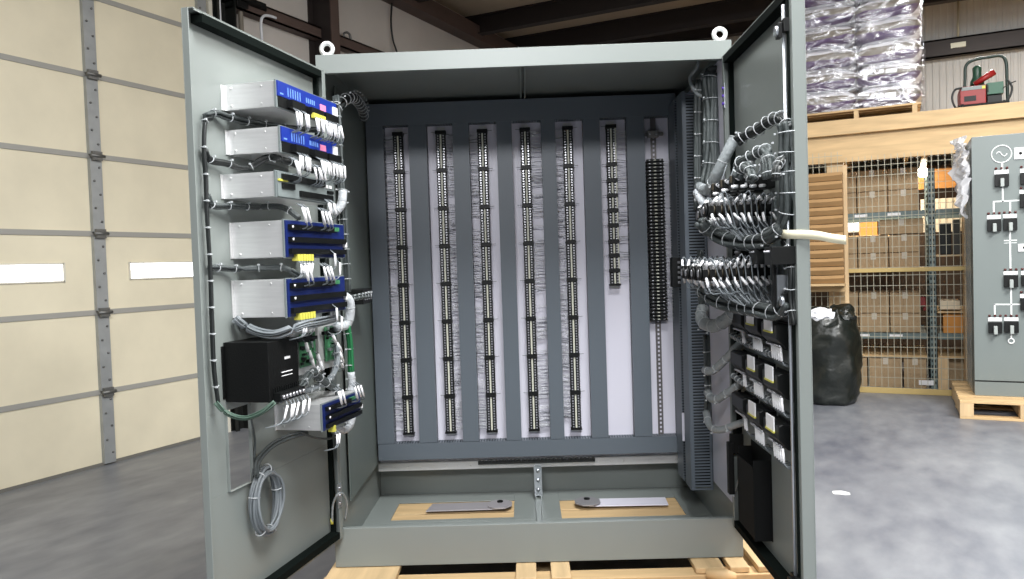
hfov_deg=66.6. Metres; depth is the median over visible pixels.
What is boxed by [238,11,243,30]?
rod
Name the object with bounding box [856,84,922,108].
sack
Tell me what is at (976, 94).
welder
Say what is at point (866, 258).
carton
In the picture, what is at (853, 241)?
carton
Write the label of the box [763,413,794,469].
block
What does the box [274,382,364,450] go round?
unit
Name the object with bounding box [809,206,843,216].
cardboard tray
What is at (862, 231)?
box
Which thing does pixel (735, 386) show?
cable bundle
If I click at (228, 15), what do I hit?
door track
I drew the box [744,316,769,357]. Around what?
block
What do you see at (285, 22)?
trim
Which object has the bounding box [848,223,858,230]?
box
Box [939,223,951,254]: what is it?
box
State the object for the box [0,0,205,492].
door
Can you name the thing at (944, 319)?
box
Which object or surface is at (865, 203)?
carton
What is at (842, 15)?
sack
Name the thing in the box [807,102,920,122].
wooden pallet
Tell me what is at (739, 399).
block
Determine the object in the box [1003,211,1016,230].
switch
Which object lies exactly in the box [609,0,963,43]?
ceiling beam
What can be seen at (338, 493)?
ground wire
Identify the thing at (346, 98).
cable bundle
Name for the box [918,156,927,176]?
hanging lamp
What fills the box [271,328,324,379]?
circuit board
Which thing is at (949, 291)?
wall
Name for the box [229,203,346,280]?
unit
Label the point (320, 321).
cable bundle
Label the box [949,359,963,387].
box
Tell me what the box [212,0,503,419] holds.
wall
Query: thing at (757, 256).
control relay
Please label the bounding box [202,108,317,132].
cable bundle
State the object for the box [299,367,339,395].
cable bundle
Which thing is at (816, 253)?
cardboard tray
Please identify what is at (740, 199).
cable bundle
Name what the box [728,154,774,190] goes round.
block
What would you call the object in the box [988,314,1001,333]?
switch
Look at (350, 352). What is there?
cable bundle
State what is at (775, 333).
block
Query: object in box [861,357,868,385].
carton
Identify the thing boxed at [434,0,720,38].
ceiling
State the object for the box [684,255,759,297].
cable bundle
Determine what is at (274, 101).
unit
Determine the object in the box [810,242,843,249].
cardboard tray
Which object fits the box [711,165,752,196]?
block
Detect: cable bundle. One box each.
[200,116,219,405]
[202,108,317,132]
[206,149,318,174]
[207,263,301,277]
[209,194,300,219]
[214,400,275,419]
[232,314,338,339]
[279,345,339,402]
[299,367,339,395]
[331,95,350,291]
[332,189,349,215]
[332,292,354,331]
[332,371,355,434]
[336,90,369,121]
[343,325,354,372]
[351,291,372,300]
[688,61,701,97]
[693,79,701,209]
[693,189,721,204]
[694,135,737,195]
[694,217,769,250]
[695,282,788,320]
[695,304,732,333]
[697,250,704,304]
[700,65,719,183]
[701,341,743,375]
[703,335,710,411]
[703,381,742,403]
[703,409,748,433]
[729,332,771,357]
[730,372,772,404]
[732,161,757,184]
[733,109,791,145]
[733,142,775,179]
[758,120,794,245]
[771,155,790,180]
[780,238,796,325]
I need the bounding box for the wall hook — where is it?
[342,31,351,39]
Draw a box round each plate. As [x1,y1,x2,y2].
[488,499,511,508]
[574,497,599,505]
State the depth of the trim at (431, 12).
9.13 m
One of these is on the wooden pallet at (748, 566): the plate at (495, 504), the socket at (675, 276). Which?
the plate at (495, 504)
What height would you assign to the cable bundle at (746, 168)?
0.072 m
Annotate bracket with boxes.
[221,0,266,11]
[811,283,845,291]
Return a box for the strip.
[644,118,673,434]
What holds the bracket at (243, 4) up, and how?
attached to the wall at (367, 22)
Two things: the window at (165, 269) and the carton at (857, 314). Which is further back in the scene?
the carton at (857, 314)
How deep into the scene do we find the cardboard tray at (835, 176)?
6.93 m
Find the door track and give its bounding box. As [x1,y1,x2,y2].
[212,0,247,431]
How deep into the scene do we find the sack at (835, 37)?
7.21 m
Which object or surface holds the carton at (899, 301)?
on the carton at (905, 321)
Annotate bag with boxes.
[811,303,862,405]
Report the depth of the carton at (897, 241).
7.22 m
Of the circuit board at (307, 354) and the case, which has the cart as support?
the case
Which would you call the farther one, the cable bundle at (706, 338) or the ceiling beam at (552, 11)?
the ceiling beam at (552, 11)
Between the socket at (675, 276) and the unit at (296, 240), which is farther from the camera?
the socket at (675, 276)
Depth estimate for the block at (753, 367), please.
2.48 m
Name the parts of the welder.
control panel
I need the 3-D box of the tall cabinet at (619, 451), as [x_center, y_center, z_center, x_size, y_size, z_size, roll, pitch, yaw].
[-0.015,0.035,2.971,1.706,1.970,1.682,-2,2,1]
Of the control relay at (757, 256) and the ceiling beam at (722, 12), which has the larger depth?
the ceiling beam at (722, 12)
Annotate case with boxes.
[986,94,1001,102]
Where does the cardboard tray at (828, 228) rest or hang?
on the cardboard tray at (837, 233)
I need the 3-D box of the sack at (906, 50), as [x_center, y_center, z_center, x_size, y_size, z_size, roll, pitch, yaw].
[3.537,-2.164,7.335,0.562,0.216,0.801,-1,2,26]
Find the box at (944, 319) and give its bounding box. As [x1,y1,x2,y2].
[941,313,962,332]
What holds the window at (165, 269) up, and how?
attached to the door
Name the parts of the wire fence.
panel, gate post, rail, panel, rail, panel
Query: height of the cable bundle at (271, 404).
0.059 m
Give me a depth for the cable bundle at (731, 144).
2.74 m
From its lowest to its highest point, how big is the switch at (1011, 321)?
0.142 m
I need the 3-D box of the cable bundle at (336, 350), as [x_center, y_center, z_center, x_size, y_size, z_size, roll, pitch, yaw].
[-0.654,0.272,2.570,0.038,0.136,0.487,-2,2,7]
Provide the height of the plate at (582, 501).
0.012 m
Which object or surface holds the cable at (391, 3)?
attached to the wall at (367, 22)
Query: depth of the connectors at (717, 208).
2.38 m
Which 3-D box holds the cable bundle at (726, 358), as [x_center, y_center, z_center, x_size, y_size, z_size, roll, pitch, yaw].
[0.773,0.251,2.881,0.051,0.159,0.253,-3,2,-20]
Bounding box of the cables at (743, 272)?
[696,253,783,306]
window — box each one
[0,263,65,283]
[128,261,192,279]
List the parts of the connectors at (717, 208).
mounting plate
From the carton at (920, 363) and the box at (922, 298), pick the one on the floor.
the carton at (920, 363)
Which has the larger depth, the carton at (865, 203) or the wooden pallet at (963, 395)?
the carton at (865, 203)
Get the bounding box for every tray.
[808,172,842,182]
[809,180,842,190]
[809,189,843,199]
[809,198,843,207]
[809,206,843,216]
[809,215,843,224]
[809,224,843,232]
[810,232,843,241]
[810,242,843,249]
[810,249,844,257]
[810,258,844,266]
[810,266,844,274]
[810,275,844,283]
[958,100,1008,106]
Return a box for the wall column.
[307,0,339,65]
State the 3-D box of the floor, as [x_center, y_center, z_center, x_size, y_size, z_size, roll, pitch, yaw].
[1.929,1.172,2.968,10.773,0.150,15.700,-1,2,26]
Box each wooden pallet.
[324,497,773,578]
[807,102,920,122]
[951,381,1023,421]
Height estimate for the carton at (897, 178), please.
0.197 m
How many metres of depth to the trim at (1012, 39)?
9.38 m
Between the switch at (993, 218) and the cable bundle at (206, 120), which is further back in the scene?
the switch at (993, 218)
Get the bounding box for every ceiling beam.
[465,0,676,35]
[505,0,773,47]
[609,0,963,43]
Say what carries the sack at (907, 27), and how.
on the sack at (906, 50)
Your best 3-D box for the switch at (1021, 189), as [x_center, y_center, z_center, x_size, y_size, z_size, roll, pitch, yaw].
[3.799,-0.684,5.749,0.089,0.154,0.056,-1,2,26]
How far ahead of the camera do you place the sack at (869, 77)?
7.02 m
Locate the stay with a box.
[726,433,743,494]
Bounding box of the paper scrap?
[832,491,849,494]
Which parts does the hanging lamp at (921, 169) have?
bulb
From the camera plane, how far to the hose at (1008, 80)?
6.62 m
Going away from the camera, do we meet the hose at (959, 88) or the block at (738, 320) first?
the block at (738, 320)
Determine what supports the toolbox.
on the case
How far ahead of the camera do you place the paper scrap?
4.09 m
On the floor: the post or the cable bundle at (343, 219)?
the post
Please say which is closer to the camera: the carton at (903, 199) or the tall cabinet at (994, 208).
the tall cabinet at (994, 208)
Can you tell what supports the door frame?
attached to the wall at (367, 22)
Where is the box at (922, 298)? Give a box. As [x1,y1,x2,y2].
[920,296,925,305]
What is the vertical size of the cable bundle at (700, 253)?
0.274 m
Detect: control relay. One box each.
[734,250,749,263]
[749,248,764,263]
[763,246,795,264]
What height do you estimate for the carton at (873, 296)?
0.192 m
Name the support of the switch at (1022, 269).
attached to the tall cabinet at (994, 208)
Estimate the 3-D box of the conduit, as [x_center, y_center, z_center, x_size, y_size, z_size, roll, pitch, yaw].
[-2.029,-2.097,6.498,0.024,0.405,0.197,-1,2,26]
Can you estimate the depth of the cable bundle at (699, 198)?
2.87 m
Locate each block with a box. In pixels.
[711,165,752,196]
[719,162,762,193]
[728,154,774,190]
[730,350,757,391]
[731,391,758,435]
[732,313,749,348]
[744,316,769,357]
[745,354,775,403]
[746,400,776,451]
[761,320,792,366]
[762,364,793,417]
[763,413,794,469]
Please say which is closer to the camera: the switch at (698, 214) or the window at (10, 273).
the switch at (698, 214)
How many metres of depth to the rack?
7.17 m
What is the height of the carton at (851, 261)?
0.151 m
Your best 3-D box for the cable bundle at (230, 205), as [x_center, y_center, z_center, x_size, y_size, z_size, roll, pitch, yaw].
[-0.778,-0.240,2.317,0.279,0.075,0.106,-3,2,-37]
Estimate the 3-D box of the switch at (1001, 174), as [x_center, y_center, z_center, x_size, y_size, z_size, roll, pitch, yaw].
[3.653,-0.841,5.814,0.091,0.149,0.056,-1,2,26]
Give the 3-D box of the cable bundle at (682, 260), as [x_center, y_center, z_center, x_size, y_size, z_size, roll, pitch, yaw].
[0.713,-0.042,2.724,0.238,0.157,0.143,-2,2,1]
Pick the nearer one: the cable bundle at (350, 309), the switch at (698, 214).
the switch at (698, 214)
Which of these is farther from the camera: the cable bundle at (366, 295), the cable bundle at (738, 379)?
the cable bundle at (366, 295)
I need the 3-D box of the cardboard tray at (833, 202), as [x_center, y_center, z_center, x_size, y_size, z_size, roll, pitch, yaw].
[2.777,-0.774,7.029,0.383,0.072,0.166,-1,2,26]
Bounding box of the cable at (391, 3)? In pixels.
[390,3,397,51]
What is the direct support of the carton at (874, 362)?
on the floor
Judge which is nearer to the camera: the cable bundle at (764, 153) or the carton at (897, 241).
the cable bundle at (764, 153)
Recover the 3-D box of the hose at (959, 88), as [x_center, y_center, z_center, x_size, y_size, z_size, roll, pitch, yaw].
[3.872,-1.665,6.793,0.089,0.187,0.026,-1,2,16]
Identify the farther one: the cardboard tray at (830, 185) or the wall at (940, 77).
the wall at (940, 77)
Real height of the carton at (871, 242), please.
0.162 m
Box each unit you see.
[220,79,343,145]
[220,156,336,220]
[225,125,345,184]
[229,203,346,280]
[231,261,347,340]
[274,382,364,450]
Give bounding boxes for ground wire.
[330,492,347,523]
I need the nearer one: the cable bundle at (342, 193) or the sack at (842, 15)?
the cable bundle at (342, 193)
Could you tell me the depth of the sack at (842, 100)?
7.22 m
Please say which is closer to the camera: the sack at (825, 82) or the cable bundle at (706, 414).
the cable bundle at (706, 414)
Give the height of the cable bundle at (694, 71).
0.152 m
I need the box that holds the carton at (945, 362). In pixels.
[938,358,948,388]
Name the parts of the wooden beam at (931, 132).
post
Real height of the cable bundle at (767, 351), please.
0.044 m
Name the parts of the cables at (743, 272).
mounting plate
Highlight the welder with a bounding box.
[957,85,985,105]
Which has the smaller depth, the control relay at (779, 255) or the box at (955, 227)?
the control relay at (779, 255)
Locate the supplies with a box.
[221,337,310,428]
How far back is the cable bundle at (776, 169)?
2.07 m
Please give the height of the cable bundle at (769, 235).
0.340 m
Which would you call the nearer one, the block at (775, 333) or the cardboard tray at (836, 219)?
the block at (775, 333)
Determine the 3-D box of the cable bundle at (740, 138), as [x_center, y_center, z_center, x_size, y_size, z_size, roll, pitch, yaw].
[0.729,-0.469,2.247,0.063,0.075,0.272,-2,2,-16]
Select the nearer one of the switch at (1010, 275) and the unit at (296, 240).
the unit at (296, 240)
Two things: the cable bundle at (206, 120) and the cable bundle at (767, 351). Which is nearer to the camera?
the cable bundle at (206, 120)
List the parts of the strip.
perforated rail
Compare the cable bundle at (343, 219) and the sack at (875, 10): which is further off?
the sack at (875, 10)
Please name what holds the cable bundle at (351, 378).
attached to the tall cabinet at (619, 451)
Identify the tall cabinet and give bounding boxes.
[181,0,816,578]
[965,133,1023,396]
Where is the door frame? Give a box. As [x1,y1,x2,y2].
[206,0,230,432]
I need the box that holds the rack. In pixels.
[815,168,964,388]
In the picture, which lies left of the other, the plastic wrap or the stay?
the stay
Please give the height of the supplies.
0.244 m
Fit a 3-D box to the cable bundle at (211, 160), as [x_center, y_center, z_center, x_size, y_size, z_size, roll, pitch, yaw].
[-0.729,-0.381,2.341,0.093,0.053,0.408,0,2,41]
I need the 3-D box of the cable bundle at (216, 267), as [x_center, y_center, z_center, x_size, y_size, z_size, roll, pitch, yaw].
[-0.764,-0.054,2.303,0.270,0.054,0.081,-3,2,-34]
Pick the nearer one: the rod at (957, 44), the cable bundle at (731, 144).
the cable bundle at (731, 144)
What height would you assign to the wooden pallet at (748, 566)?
0.154 m
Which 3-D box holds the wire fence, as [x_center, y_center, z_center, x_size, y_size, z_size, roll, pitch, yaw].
[3.206,-0.163,6.984,3.002,2.180,0.050,-1,2,26]
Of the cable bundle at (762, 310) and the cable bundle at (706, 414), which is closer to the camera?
the cable bundle at (762, 310)
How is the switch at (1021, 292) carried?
attached to the tall cabinet at (994, 208)
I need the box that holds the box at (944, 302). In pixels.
[938,299,959,309]
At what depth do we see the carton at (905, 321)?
7.24 m
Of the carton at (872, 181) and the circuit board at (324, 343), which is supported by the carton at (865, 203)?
the carton at (872, 181)
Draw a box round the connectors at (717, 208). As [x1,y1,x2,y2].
[702,190,778,240]
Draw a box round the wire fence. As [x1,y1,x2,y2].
[811,151,967,395]
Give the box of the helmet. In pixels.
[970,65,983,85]
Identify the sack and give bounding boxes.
[805,0,855,10]
[805,5,855,31]
[805,26,856,52]
[806,48,857,73]
[806,71,857,95]
[807,91,856,113]
[854,0,872,8]
[854,0,920,31]
[855,16,921,51]
[856,39,921,72]
[856,63,921,93]
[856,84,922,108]
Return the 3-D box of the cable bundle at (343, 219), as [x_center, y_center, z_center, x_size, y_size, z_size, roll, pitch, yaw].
[-0.636,-0.357,2.888,0.046,0.735,0.094,-3,2,-26]
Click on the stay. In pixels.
(735, 439)
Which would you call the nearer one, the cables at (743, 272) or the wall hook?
the cables at (743, 272)
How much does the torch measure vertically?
0.134 m
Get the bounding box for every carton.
[847,171,857,192]
[847,193,857,213]
[848,236,857,253]
[849,254,858,267]
[849,291,859,312]
[855,312,859,329]
[857,169,886,191]
[857,191,887,212]
[858,235,887,252]
[858,253,888,268]
[859,290,888,312]
[859,310,889,331]
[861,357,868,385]
[869,357,901,386]
[880,218,923,234]
[888,167,917,190]
[888,189,917,211]
[889,234,918,251]
[889,252,919,267]
[890,290,919,312]
[890,313,920,331]
[904,358,926,387]
[938,358,948,388]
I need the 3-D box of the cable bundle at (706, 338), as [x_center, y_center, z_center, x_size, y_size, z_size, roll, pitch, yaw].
[0.758,0.333,3.031,0.032,0.314,0.030,-2,2,1]
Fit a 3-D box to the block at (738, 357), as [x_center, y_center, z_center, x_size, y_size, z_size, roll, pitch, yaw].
[0.804,0.280,2.697,0.053,0.128,0.187,-2,2,1]
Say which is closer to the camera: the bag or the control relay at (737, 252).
the control relay at (737, 252)
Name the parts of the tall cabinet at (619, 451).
door, cable coil, panel, terminal strip, terminal strip, terminal strip, din rail, rail, panel, terminal strip, terminal strip, din rail, din rail, terminal strip, plate, panel, door, latch rod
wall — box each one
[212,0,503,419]
[707,0,1023,173]
[810,165,963,361]
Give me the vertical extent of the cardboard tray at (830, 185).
0.072 m
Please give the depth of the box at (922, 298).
7.24 m
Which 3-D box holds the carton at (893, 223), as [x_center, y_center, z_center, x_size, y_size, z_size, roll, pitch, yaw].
[3.701,-0.595,7.411,0.360,0.137,0.421,-1,2,26]
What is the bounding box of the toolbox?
[986,81,1003,96]
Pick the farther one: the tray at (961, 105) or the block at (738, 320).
the tray at (961, 105)
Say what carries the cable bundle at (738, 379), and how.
attached to the tall cabinet at (619, 451)
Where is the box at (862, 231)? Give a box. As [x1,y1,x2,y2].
[859,222,877,235]
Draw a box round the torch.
[973,69,995,85]
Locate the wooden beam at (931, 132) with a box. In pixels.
[807,101,1023,308]
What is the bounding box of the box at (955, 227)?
[952,219,959,253]
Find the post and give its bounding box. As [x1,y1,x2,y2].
[962,216,967,380]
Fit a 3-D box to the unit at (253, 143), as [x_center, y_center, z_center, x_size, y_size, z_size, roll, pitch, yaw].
[-0.698,-0.413,2.463,0.223,0.146,0.363,-1,2,14]
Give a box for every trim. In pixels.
[225,1,384,53]
[382,0,517,48]
[856,28,1023,61]
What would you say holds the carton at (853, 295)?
on the carton at (857, 314)
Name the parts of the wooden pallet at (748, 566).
steel strip, steel strip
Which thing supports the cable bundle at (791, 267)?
attached to the tall cabinet at (619, 451)
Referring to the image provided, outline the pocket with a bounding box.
[737,439,772,541]
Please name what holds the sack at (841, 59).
on the sack at (825, 82)
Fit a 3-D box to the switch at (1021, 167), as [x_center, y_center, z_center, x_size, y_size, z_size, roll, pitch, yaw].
[3.797,-0.843,5.743,0.088,0.146,0.056,-1,2,26]
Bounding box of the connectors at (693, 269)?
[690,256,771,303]
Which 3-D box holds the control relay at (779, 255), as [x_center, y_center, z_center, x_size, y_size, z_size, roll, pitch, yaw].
[0.754,-0.094,2.158,0.103,0.050,0.070,-2,2,1]
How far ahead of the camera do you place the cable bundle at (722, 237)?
2.40 m
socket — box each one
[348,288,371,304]
[670,257,680,286]
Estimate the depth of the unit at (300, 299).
2.33 m
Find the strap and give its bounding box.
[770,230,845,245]
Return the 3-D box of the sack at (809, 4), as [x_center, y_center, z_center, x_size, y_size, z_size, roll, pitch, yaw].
[3.015,-2.753,7.543,0.600,0.221,0.808,-1,2,26]
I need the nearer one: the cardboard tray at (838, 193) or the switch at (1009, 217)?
the switch at (1009, 217)
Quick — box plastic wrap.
[948,135,971,218]
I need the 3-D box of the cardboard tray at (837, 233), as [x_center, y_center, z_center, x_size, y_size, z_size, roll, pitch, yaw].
[2.787,-0.471,7.039,0.383,0.072,0.166,-1,2,26]
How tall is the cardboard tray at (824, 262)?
0.072 m
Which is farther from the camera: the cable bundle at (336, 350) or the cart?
the cart
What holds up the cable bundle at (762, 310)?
attached to the tall cabinet at (619, 451)
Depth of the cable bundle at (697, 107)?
3.04 m
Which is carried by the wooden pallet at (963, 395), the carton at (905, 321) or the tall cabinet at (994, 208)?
the tall cabinet at (994, 208)
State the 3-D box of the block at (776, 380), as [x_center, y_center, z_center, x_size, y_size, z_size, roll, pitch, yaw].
[0.792,0.296,2.317,0.061,0.144,0.187,-2,2,1]
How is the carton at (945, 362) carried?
on the floor
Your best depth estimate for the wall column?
7.13 m
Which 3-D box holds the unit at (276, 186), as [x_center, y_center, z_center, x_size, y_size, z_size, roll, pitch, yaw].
[-0.701,-0.303,2.437,0.233,0.179,0.364,-1,2,14]
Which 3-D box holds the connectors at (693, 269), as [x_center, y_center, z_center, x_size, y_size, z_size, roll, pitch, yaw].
[0.698,-0.033,2.484,0.250,0.156,0.146,-2,2,1]
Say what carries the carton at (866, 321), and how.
on the rack
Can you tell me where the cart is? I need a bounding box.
[958,54,1009,106]
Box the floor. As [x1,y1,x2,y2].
[0,362,1023,578]
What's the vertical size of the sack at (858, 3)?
0.215 m
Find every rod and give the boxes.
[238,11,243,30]
[951,1,965,47]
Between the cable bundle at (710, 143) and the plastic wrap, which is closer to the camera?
the cable bundle at (710, 143)
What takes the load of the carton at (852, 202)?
on the rack
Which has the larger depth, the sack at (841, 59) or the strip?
the sack at (841, 59)
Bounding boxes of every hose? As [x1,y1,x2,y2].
[951,87,961,107]
[1004,79,1012,100]
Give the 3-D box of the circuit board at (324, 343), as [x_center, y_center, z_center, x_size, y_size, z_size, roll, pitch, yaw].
[-0.657,0.212,2.824,0.094,0.193,0.153,-1,2,14]
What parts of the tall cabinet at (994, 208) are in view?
panel, name plate, name plate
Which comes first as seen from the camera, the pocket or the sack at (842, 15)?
the pocket
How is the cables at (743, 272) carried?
attached to the tall cabinet at (619, 451)
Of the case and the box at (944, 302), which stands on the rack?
the box at (944, 302)
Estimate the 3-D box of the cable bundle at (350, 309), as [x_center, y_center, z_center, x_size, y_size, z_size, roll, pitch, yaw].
[-0.620,0.080,2.849,0.047,0.147,0.106,0,2,40]
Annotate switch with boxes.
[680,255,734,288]
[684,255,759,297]
[696,195,757,228]
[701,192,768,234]
[987,212,1000,231]
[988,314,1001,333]
[994,167,1008,186]
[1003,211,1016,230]
[1003,268,1017,287]
[1004,314,1018,333]
[1019,187,1023,207]
[1020,166,1023,184]
[1020,291,1023,309]
[1021,268,1023,285]
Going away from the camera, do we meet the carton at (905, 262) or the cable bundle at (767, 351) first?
the cable bundle at (767, 351)
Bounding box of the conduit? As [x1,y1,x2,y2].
[259,14,276,40]
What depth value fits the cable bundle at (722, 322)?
2.84 m
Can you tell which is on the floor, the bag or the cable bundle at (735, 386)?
the bag
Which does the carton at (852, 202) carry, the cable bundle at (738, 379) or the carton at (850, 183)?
the carton at (850, 183)
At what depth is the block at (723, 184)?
2.50 m
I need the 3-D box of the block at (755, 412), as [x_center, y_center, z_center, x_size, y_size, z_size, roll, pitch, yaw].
[0.801,0.432,2.512,0.061,0.144,0.187,-2,2,1]
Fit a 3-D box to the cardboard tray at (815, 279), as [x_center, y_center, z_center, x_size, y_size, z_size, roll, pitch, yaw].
[2.800,-0.091,7.053,0.383,0.072,0.166,-1,2,26]
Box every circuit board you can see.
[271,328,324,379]
[314,323,344,371]

